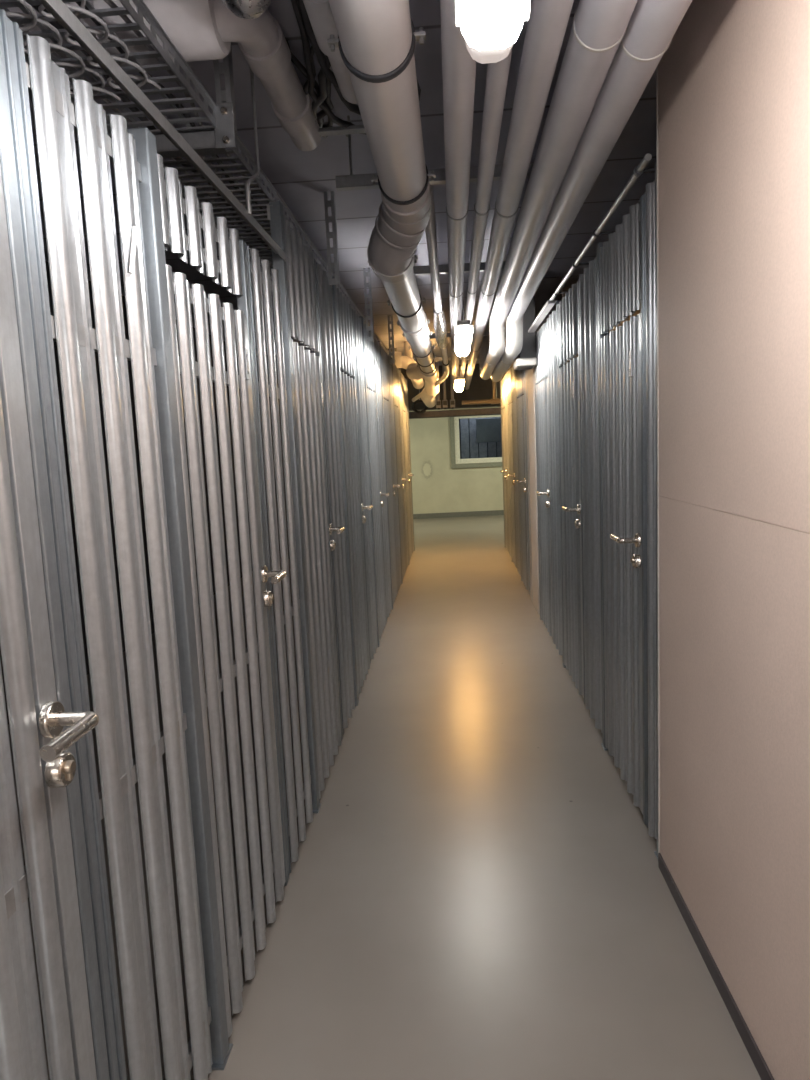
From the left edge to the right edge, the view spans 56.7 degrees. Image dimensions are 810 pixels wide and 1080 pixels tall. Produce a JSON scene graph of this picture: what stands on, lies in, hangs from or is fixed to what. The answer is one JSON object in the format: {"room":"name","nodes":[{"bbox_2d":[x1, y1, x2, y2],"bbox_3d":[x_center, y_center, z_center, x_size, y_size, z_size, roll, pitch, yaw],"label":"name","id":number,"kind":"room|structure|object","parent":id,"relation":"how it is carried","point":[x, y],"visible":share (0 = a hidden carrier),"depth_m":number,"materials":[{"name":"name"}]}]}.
{"room":"basement storage corridor","nodes":[
{"label":"basement storage corridor","id":0,"kind":"room"},
{"bbox_2d":[0,261,269,723],"bbox_3d":[-2.456,-0.124,2.595,0.150,2.720,15.250,-2,7,4],"label":"wall","id":1,"kind":"structure","parent":0,"point":[46,262],"depth_m":6.00,"materials":[{"name":"silver metal"}]},
{"bbox_2d":[257,348,397,558],"bbox_3d":[-0.994,-1.120,10.034,1.900,2.720,0.080,-2,7,4],"label":"wall","id":2,"kind":"structure","parent":0,"point":[395,349],"depth_m":10.04,"materials":[{"name":"silver metal"}]},
{"bbox_2d":[29,0,655,365],"bbox_3d":[0.306,-2.049,5.426,8.000,0.150,21.700,-2,7,4],"label":"ceiling","id":3,"kind":"structure","parent":0,"point":[301,178],"depth_m":3.47,"materials":[{"name":"grey concrete"}]},
{"bbox_2d":[8,0,320,150],"bbox_3d":[-1.308,-1.387,2.359,1.965,0.216,0.948,-2,7,4],"label":"pipe","id":4,"kind":"object","parent":3,"relation":"hanging from","point":[200,30],"visible":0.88,"depth_m":1.96,"materials":[{"name":"grey plastic"}]},
{"bbox_2d":[93,0,230,66],"bbox_3d":[-0.622,-1.366,1.947,0.285,0.216,0.216,-2,7,4],"label":"socket","id":5,"kind":"object","parent":4,"relation":"attached to","point":[196,28],"depth_m":1.89,"materials":[{"name":"grey plastic"}]},
{"bbox_2d":[238,16,290,80],"bbox_3d":[-0.402,-1.411,2.149,0.128,0.128,0.120,-2,7,4],"label":"socket","id":6,"kind":"object","parent":4,"relation":"attached to","point":[271,65],"depth_m":2.13,"materials":[{"name":"grey plastic"}]},
{"bbox_2d":[271,85,315,135],"bbox_3d":[-0.376,-1.462,2.545,0.128,0.128,0.120,-2,7,4],"label":"socket","id":7,"kind":"object","parent":4,"relation":"attached to","point":[300,124],"depth_m":2.52,"materials":[{"name":"grey plastic"}]},
{"bbox_2d":[153,45,236,156],"bbox_3d":[-0.718,-1.336,2.211,0.426,0.377,0.058,-2,7,4],"label":"bracket","id":8,"kind":"object","parent":3,"relation":"hanging from","point":[222,137],"visible":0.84,"depth_m":2.20,"materials":[{"name":"silver metal"}]},
{"bbox_2d":[0,0,392,358],"bbox_3d":[-0.579,-1.534,4.564,0.370,0.061,8.850,-2,7,4],"label":"cable tray","id":9,"kind":"object","parent":8,"relation":"attached to","point":[142,9],"visible":0.26,"depth_m":2.07,"materials":[{"name":"grey metal"}]},
{"bbox_2d":[5,0,120,100],"bbox_3d":[-0.827,-1.121,1.663,0.119,0.017,0.632,-2,7,4],"label":"cable loop","id":10,"kind":"object","parent":9,"relation":"attached to","point":[33,17],"visible":0.59,"depth_m":1.72,"materials":[{"name":"grey plastic"}]},
{"bbox_2d":[38,0,160,89],"bbox_3d":[-0.705,-1.128,1.682,0.119,0.017,0.527,-2,7,4],"label":"cable loop","id":11,"kind":"object","parent":9,"relation":"attached to","point":[78,10],"visible":0.75,"depth_m":1.70,"materials":[{"name":"grey plastic"}]},
{"bbox_2d":[1,8,270,262],"bbox_3d":[-0.641,-1.555,4.826,0.052,0.020,9.266,-2,7,4],"label":"cable","id":12,"kind":"object","parent":9,"relation":"in","point":[54,55],"visible":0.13,"depth_m":2.04,"materials":[{"name":"black plastic"}]},
{"bbox_2d":[25,46,261,265],"bbox_3d":[-0.691,-1.554,4.830,0.053,0.022,9.267,-2,7,4],"label":"cable","id":13,"kind":"object","parent":9,"relation":"in","point":[25,46],"visible":0.02,"depth_m":2.60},
{"bbox_2d":[32,5,271,252],"bbox_3d":[-0.581,-1.560,4.821,0.058,0.026,9.267,-2,7,4],"label":"cable","id":14,"kind":"object","parent":9,"relation":"in","point":[56,24],"visible":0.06,"depth_m":2.11,"materials":[{"name":"black plastic"}]},
{"bbox_2d":[66,3,269,230],"bbox_3d":[-0.521,-1.559,4.818,0.051,0.020,9.265,-2,7,4],"label":"cable","id":15,"kind":"object","parent":9,"relation":"in","point":[82,21],"visible":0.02,"depth_m":1.81,"materials":[{"name":"black plastic"}]},
{"bbox_2d":[76,1,267,217],"bbox_3d":[-0.472,-1.563,4.814,0.054,0.024,9.266,-2,7,4],"label":"cable","id":16,"kind":"object","parent":9,"relation":"in","point":[170,95],"visible":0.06,"depth_m":2.05,"materials":[{"name":"black plastic"}]},
{"bbox_2d":[104,0,269,203],"bbox_3d":[-0.422,-1.562,4.811,0.051,0.020,9.266,-2,7,4],"label":"cable","id":17,"kind":"object","parent":9,"relation":"in","point":[110,3],"visible":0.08,"depth_m":1.85,"materials":[{"name":"black plastic"}]},
{"bbox_2d":[222,0,270,18],"bbox_3d":[-0.362,-1.327,1.672,0.137,0.292,0.137,-2,7,4],"label":"duct","id":18,"kind":"object","parent":3,"relation":"hanging from","point":[244,9],"visible":1,"depth_m":1.68,"materials":[{"name":"silver metal"}]},
{"bbox_2d":[244,68,259,214],"bbox_3d":[-0.476,-1.268,2.275,0.018,0.548,0.066,1,8,29],"label":"rod","id":19,"kind":"object","parent":3,"relation":"hanging from","point":[250,180],"visible":0.79,"depth_m":2.28,"materials":[{"name":"grey metal"}]},
{"bbox_2d":[38,0,285,260],"bbox_3d":[-0.545,-0.880,1.469,0.032,0.028,2.660,-2,7,4],"label":"rail","id":20,"kind":"object","parent":19,"relation":"hanging from","point":[58,9],"visible":1,"depth_m":1.52,"materials":[{"name":"grey metal"}]},
{"bbox_2d":[303,0,357,103],"bbox_3d":[-0.280,-1.183,0.401,0.100,0.270,4.058,-2,7,4],"label":"pipe","id":21,"kind":"object","parent":3,"relation":"attached to","point":[319,12],"visible":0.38,"depth_m":1.85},
{"bbox_2d":[303,0,340,57],"bbox_3d":[-0.185,-1.277,1.808,0.100,0.100,0.240,-2,7,4],"label":"socket","id":22,"kind":"object","parent":21,"relation":"attached to","point":[319,12],"depth_m":1.78,"materials":[{"name":"grey plastic"}]},
{"bbox_2d":[324,191,339,286],"bbox_3d":[-0.367,-1.510,3.770,0.050,0.448,0.042,-2,7,4],"label":"bracket","id":23,"kind":"object","parent":3,"relation":"hanging from","point":[331,203],"visible":1,"depth_m":3.75,"materials":[{"name":"grey metal"}]},
{"bbox_2d":[284,0,420,137],"bbox_3d":[-0.186,-1.511,2.523,0.485,0.163,1.059,-2,7,4],"label":"bunch","id":24,"kind":"object","parent":3,"relation":"hanging from","point":[326,76],"visible":0.45,"depth_m":2.40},
{"bbox_2d":[363,268,373,341],"bbox_3d":[-0.261,-1.686,5.387,0.050,0.510,0.042,-2,7,4],"label":"bracket","id":25,"kind":"object","parent":3,"relation":"hanging from","point":[365,274],"visible":1,"depth_m":5.37,"materials":[{"name":"grey metal"}]},
{"bbox_2d":[327,0,438,407],"bbox_3d":[-0.042,-1.295,3.073,0.367,0.731,16.408,-2,7,3],"label":"drain pipe","id":26,"kind":"object","parent":3,"relation":"hanging from","point":[376,40],"visible":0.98,"depth_m":2.10,"materials":[{"name":"grey plastic"}]},
{"bbox_2d":[367,245,414,282],"bbox_3d":[-0.058,-1.210,3.198,0.195,0.195,0.110,-2,7,4],"label":"joint","id":27,"kind":"object","parent":26,"relation":"attached to","point":[391,278],"depth_m":3.17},
{"bbox_2d":[381,182,430,223],"bbox_3d":[0.007,-1.257,2.748,0.178,0.178,0.160,-2,7,4],"label":"socket","id":28,"kind":"object","parent":26,"relation":"attached to","point":[420,215],"depth_m":2.72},
{"bbox_2d":[387,315,394,362],"bbox_3d":[-0.134,-1.960,7.334,0.050,0.460,0.042,-2,7,4],"label":"bracket","id":29,"kind":"object","parent":3,"relation":"hanging from","point":[391,321],"visible":1,"depth_m":7.32,"materials":[{"name":"grey metal"}]},
{"bbox_2d":[392,341,423,388],"bbox_3d":[-0.198,-2.215,9.609,0.825,0.514,1.058,-2,7,4],"label":"fitting","id":30,"kind":"object","parent":3,"relation":"attached to","point":[401,361],"visible":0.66,"depth_m":9.16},
{"bbox_2d":[412,389,427,412],"bbox_3d":[0.217,-2.333,11.481,0.257,0.780,0.134,-2,7,4],"label":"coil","id":31,"kind":"object","parent":3,"relation":"hanging from","point":[419,400],"visible":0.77,"depth_m":11.48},
{"bbox_2d":[412,185,449,401],"bbox_3d":[0.274,-1.771,6.588,0.402,0.686,6.923,-3,7,0],"label":"pipe","id":32,"kind":"object","parent":3,"relation":"hanging from","point":[439,323],"visible":0.8,"depth_m":4.65,"materials":[{"name":"grey plastic"}]},
{"bbox_2d":[335,115,533,220],"bbox_3d":[0.230,-1.443,2.882,1.000,0.414,0.040,-2,7,4],"label":"support rail","id":33,"kind":"object","parent":3,"relation":"hanging from","point":[350,182],"visible":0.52,"depth_m":2.89,"materials":[{"name":"grey metal"}]},
{"bbox_2d":[440,0,475,389],"bbox_3d":[0.244,-1.365,3.547,0.082,0.082,17.400,-2,7,4],"label":"insulated pipe","id":34,"kind":"object","parent":33,"relation":"hanging from","point":[458,66],"visible":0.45,"depth_m":2.17,"materials":[{"name":"white plastic"}]},
{"bbox_2d":[460,46,512,377],"bbox_3d":[0.339,-1.368,3.541,0.054,0.054,17.400,-2,7,4],"label":"insulated pipe","id":35,"kind":"object","parent":33,"relation":"hanging from","point":[497,73],"visible":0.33,"depth_m":2.36,"materials":[{"name":"white plastic"}]},
{"bbox_2d":[464,0,573,389],"bbox_3d":[0.435,-1.371,3.534,0.086,0.086,17.400,-2,7,4],"label":"insulated pipe","id":36,"kind":"object","parent":33,"relation":"hanging from","point":[547,23],"visible":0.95,"depth_m":2.09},
{"bbox_2d":[436,361,440,408],"bbox_3d":[0.506,-2.379,11.539,0.076,0.730,0.088,-2,7,4],"label":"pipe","id":37,"kind":"object","parent":3,"relation":"hanging from","point":[438,403],"visible":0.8,"depth_m":11.54,"materials":[{"name":"grey plastic"}]},
{"bbox_2d":[377,261,505,297],"bbox_3d":[0.330,-1.639,4.416,1.000,0.414,0.040,-2,7,4],"label":"support rail","id":38,"kind":"object","parent":3,"relation":"hanging from","point":[443,269],"visible":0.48,"depth_m":4.41,"materials":[{"name":"grey metal"}]},
{"bbox_2d":[442,361,447,408],"bbox_3d":[0.606,-2.382,11.532,0.076,0.730,0.088,-2,7,4],"label":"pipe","id":39,"kind":"object","parent":3,"relation":"hanging from","point":[445,403],"visible":0.91,"depth_m":11.53,"materials":[{"name":"grey plastic"}]},
{"bbox_2d":[416,355,478,372],"bbox_3d":[0.634,-2.235,9.068,1.000,0.414,0.040,-2,7,4],"label":"support rail","id":40,"kind":"object","parent":3,"relation":"hanging from","point":[438,358],"visible":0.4,"depth_m":9.07,"materials":[{"name":"grey metal"}]},
{"bbox_2d":[398,364,504,410],"bbox_3d":[0.773,-2.511,12.342,7.800,0.690,0.330,-2,7,4],"label":"wall","id":41,"kind":"structure","parent":3,"relation":"attached to","point":[479,389],"depth_m":12.18,"materials":[{"name":"concrete"}]},
{"bbox_2d":[450,361,454,408],"bbox_3d":[0.720,-2.387,11.524,0.076,0.730,0.088,-2,7,4],"label":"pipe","id":42,"kind":"object","parent":3,"relation":"hanging from","point":[452,401],"visible":0.89,"depth_m":11.52,"materials":[{"name":"grey plastic"}]},
{"bbox_2d":[404,369,504,418],"bbox_3d":[0.751,-2.390,11.970,3.200,0.834,0.300,-2,7,4],"label":"beam","id":43,"kind":"structure","parent":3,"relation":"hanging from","point":[485,411],"depth_m":11.87,"materials":[{"name":"metal"}]},
{"bbox_2d":[454,367,464,391],"bbox_3d":[0.642,-2.127,9.016,0.122,0.616,1.230,-2,7,4],"label":"lamp","id":44,"kind":"object","parent":3,"relation":"hanging from","point":[459,382],"visible":0.94,"depth_m":8.55,"materials":[{"name":"white plastic"}]},
{"bbox_2d":[455,380,463,391],"bbox_3d":[0.655,-1.855,9.050,0.106,0.068,1.030,-2,7,4],"label":"diffuser","id":45,"kind":"object","parent":44,"relation":"attached to","point":[458,388],"depth_m":8.91,"materials":[{"name":"white plastic"}]},
{"bbox_2d":[454,296,473,356],"bbox_3d":[0.390,-1.633,5.155,0.122,0.616,1.170,-2,7,4],"label":"lamp","id":46,"kind":"object","parent":3,"relation":"hanging from","point":[464,330],"visible":0.95,"depth_m":4.76,"materials":[{"name":"white plastic"}]},
{"bbox_2d":[455,329,471,356],"bbox_3d":[0.402,-1.361,5.189,0.106,0.068,0.970,-2,7,4],"label":"diffuser","id":47,"kind":"object","parent":46,"relation":"attached to","point":[462,344],"depth_m":5.09,"materials":[{"name":"white plastic"}]},
{"bbox_2d":[429,329,506,352],"bbox_3d":[0.505,-1.982,7.088,1.000,0.414,0.040,-2,7,4],"label":"support rail","id":48,"kind":"object","parent":3,"relation":"hanging from","point":[486,332],"visible":0.17,"depth_m":7.08,"materials":[{"name":"grey metal"}]},
{"bbox_2d":[462,381,500,404],"bbox_3d":[1.627,-2.416,11.304,1.560,0.697,0.083,-2,7,4],"label":"pipe","id":49,"kind":"object","parent":3,"relation":"hanging from","point":[495,400],"visible":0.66,"depth_m":11.34,"materials":[{"name":"grey metal"}]},
{"bbox_2d":[454,0,529,63],"bbox_3d":[0.101,-1.066,0.726,0.122,0.616,1.200,-2,7,4],"label":"lamp","id":50,"kind":"object","parent":3,"relation":"hanging from","point":[490,29],"visible":1,"depth_m":1.21,"materials":[{"name":"white plastic"}]},
{"bbox_2d":[460,0,526,49],"bbox_3d":[0.113,-0.794,0.760,0.106,0.068,1.000,-2,7,4],"label":"diffuser","id":51,"kind":"object","parent":50,"relation":"attached to","point":[485,24],"depth_m":1.19,"materials":[{"name":"white plastic"}]},
{"bbox_2d":[514,294,536,369],"bbox_3d":[0.923,-1.692,5.815,0.150,0.708,0.320,-2,7,4],"label":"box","id":52,"kind":"object","parent":3,"relation":"hanging from","point":[527,359],"visible":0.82,"depth_m":5.70,"materials":[{"name":"metal"}]},
{"bbox_2d":[517,365,533,369],"bbox_3d":[0.941,-1.343,5.846,0.107,0.006,0.255,-2,7,4],"label":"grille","id":53,"kind":"object","parent":52,"relation":"attached to","point":[519,367],"depth_m":5.80,"materials":[{"name":"grey metal"}]},
{"bbox_2d":[479,0,637,379],"bbox_3d":[0.410,-1.156,1.395,0.122,0.631,13.107,-2,7,4],"label":"insulated pipe","id":54,"kind":"object","parent":3,"relation":"hanging from","point":[598,29],"visible":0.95,"depth_m":2.11,"materials":[{"name":"white plastic"}]},
{"bbox_2d":[489,0,691,381],"bbox_3d":[0.530,-1.163,1.472,0.122,0.646,13.277,-2,7,4],"label":"insulated pipe","id":55,"kind":"object","parent":3,"relation":"hanging from","point":[652,26],"visible":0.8,"depth_m":2.11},
{"bbox_2d":[8,515,760,1079],"bbox_3d":[0.432,0.771,5.779,8.000,0.100,21.700,-2,7,4],"label":"floor","id":56,"kind":"structure","parent":0,"point":[476,889],"depth_m":2.46,"materials":[{"name":"grey concrete"}]},
{"bbox_2d":[0,9,212,1079],"bbox_3d":[-0.511,0.287,1.034,0.117,2.120,1.262,-2,7,4],"label":"door","id":57,"kind":"structure","parent":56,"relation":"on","point":[63,877],"depth_m":1.22,"materials":[{"name":"silver metal"}]},
{"bbox_2d":[127,226,137,273],"bbox_3d":[-0.518,-0.551,1.426,0.024,0.087,0.010,-7,8,-33],"label":"tab","id":58,"kind":"object","parent":57,"relation":"attached to","point":[133,239],"visible":1,"depth_m":1.42,"materials":[{"name":"silver metal"}]},
{"bbox_2d":[127,127,312,1069],"bbox_3d":[-0.430,0.128,2.273,0.117,2.120,1.262,-2,7,4],"label":"door","id":59,"kind":"structure","parent":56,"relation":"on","point":[156,194],"depth_m":1.98,"materials":[{"name":"silver metal"}]},
{"bbox_2d":[267,201,354,812],"bbox_3d":[-0.355,-0.149,3.498,0.119,2.360,1.262,-2,7,4],"label":"door","id":60,"kind":"structure","parent":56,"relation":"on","point":[313,414],"depth_m":3.27,"materials":[{"name":"silver metal"}]},
{"bbox_2d":[332,277,377,705],"bbox_3d":[-0.274,-0.308,4.737,0.119,2.360,1.262,-2,7,4],"label":"door","id":61,"kind":"structure","parent":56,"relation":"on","point":[347,324],"depth_m":4.56,"materials":[{"name":"silver metal"}]},
{"bbox_2d":[359,316,391,646],"bbox_3d":[-0.193,-0.467,5.976,0.119,2.360,1.262,-2,7,4],"label":"door","id":62,"kind":"structure","parent":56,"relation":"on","point":[378,495],"depth_m":5.82,"materials":[{"name":"silver metal"}]},
{"bbox_2d":[378,341,401,609],"bbox_3d":[-0.112,-0.625,7.215,0.119,2.360,1.262,-2,7,4],"label":"door","id":63,"kind":"structure","parent":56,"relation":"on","point":[385,365],"depth_m":7.08,"materials":[{"name":"silver metal"}]},
{"bbox_2d":[391,357,408,583],"bbox_3d":[-0.031,-0.784,8.455,0.119,2.360,1.262,-2,7,4],"label":"door","id":64,"kind":"structure","parent":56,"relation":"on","point":[396,378],"depth_m":8.34,"materials":[{"name":"silver metal"}]},
{"bbox_2d":[399,369,414,564],"bbox_3d":[0.052,-0.947,9.732,0.119,2.360,1.339,-2,7,4],"label":"door","id":65,"kind":"structure","parent":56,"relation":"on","point":[404,383],"depth_m":9.63,"materials":[{"name":"silver metal"}]},
{"bbox_2d":[500,374,511,557],"bbox_3d":[1.288,-0.961,9.700,0.119,2.285,1.262,-2,7,4],"label":"door","id":66,"kind":"structure","parent":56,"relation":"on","point":[503,382],"depth_m":9.66,"materials":[{"name":"silver metal"}]},
{"bbox_2d":[507,364,520,575],"bbox_3d":[1.205,-0.797,8.423,0.119,2.285,1.262,-2,7,4],"label":"door","id":67,"kind":"structure","parent":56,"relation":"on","point":[511,374],"depth_m":8.37,"materials":[{"name":"silver metal"}]},
{"bbox_2d":[515,358,532,599],"bbox_3d":[1.121,-0.634,7.146,0.119,2.285,1.262,-2,7,4],"label":"door","id":68,"kind":"structure","parent":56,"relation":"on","point":[522,410],"depth_m":7.19,"materials":[{"name":"silver metal"}]},
{"bbox_2d":[534,310,562,654],"bbox_3d":[1.008,-0.411,5.404,0.119,2.285,1.262,-2,7,4],"label":"door","id":69,"kind":"structure","parent":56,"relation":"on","point":[546,391],"depth_m":5.29,"materials":[{"name":"silver metal"}]},
{"bbox_2d":[528,300,555,332],"bbox_3d":[0.919,-1.507,5.099,0.050,0.018,1.195,-2,7,4],"label":"trunking","id":70,"kind":"object","parent":69,"relation":"attached to","point":[548,306],"visible":1,"depth_m":4.93,"materials":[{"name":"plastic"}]},
{"bbox_2d":[556,256,601,732],"bbox_3d":[0.923,-0.245,4.107,0.119,2.285,1.262,-2,7,4],"label":"door","id":71,"kind":"structure","parent":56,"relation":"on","point":[576,313],"depth_m":3.96,"materials":[{"name":"silver metal"}]},
{"bbox_2d":[548,153,654,313],"bbox_3d":[0.896,-1.416,4.104,0.084,0.032,3.600,-2,7,4],"label":"conduit","id":72,"kind":"object","parent":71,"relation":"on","point":[639,169],"visible":0.81,"depth_m":2.93,"materials":[{"name":"metal"}]},
{"bbox_2d":[597,163,657,858],"bbox_3d":[0.846,-0.093,2.926,0.119,2.285,1.029,-2,7,4],"label":"door","id":73,"kind":"structure","parent":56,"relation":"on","point":[627,357],"depth_m":2.85,"materials":[{"name":"silver metal"}]},
{"bbox_2d":[409,407,503,513],"bbox_3d":[0.968,-1.823,14.953,8.400,2.720,0.250,-3,7,-1],"label":"wall","id":74,"kind":"structure","parent":0,"point":[437,487],"depth_m":14.90,"materials":[{"name":"white paint"}]},
{"bbox_2d":[413,510,503,518],"bbox_3d":[1.030,-0.508,14.982,8.400,0.100,0.020,-3,7,-1],"label":"baseboard","id":75,"kind":"structure","parent":74,"relation":"attached to","point":[491,512],"depth_m":14.97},
{"bbox_2d":[449,408,501,468],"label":"window","id":76,"kind":"structure","parent":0,"point":[465,428],"depth_m":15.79,"materials":[{"name":"grey glass"}]},
{"bbox_2d":[476,418,501,442],"bbox_3d":[2.006,-2.297,15.636,1.050,0.500,0.060,-3,7,-1],"label":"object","id":77,"kind":"structure","parent":76,"relation":"attached to","point":[487,429],"depth_m":15.60,"materials":[{"name":"grey"}]},
{"bbox_2d":[505,346,578,402],"bbox_3d":[2.379,-1.284,10.147,1.980,2.720,0.080,-2,7,4],"label":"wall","id":78,"kind":"structure","parent":0,"point":[577,355],"depth_m":10.01,"materials":[{"name":"grey metal"}]},
{"bbox_2d":[526,277,562,614],"bbox_3d":[1.203,-0.768,6.440,0.245,2.720,0.700,-2,7,4],"label":"pillar","id":79,"kind":"structure","parent":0,"point":[546,289],"depth_m":6.25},
{"bbox_2d":[658,0,809,1079],"bbox_3d":[0.621,0.205,-1.333,0.120,2.670,7.490,-2,7,4],"label":"wall","id":80,"kind":"structure","parent":0,"point":[734,75],"depth_m":1.71,"materials":[{"name":"white paint"}]},
{"bbox_2d":[658,853,773,1079],"bbox_3d":[0.668,1.554,-1.168,0.106,0.050,7.480,-2,7,4],"label":"baseboard","id":81,"kind":"structure","parent":80,"relation":"attached to","point":[744,1032],"depth_m":1.96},
{"bbox_3d":[1.840,-0.278,2.289,1.830,2.720,0.040,-2,7,4],"label":"wall","id":82,"kind":"structure","parent":0,"visible":0},
{"bbox_2d":[656,66,659,852],"bbox_3d":[0.866,-0.255,2.378,0.127,2.700,0.012,-2,7,4],"label":"trim","id":83,"kind":"structure","parent":82,"relation":"attached to","point":[658,495],"depth_m":2.38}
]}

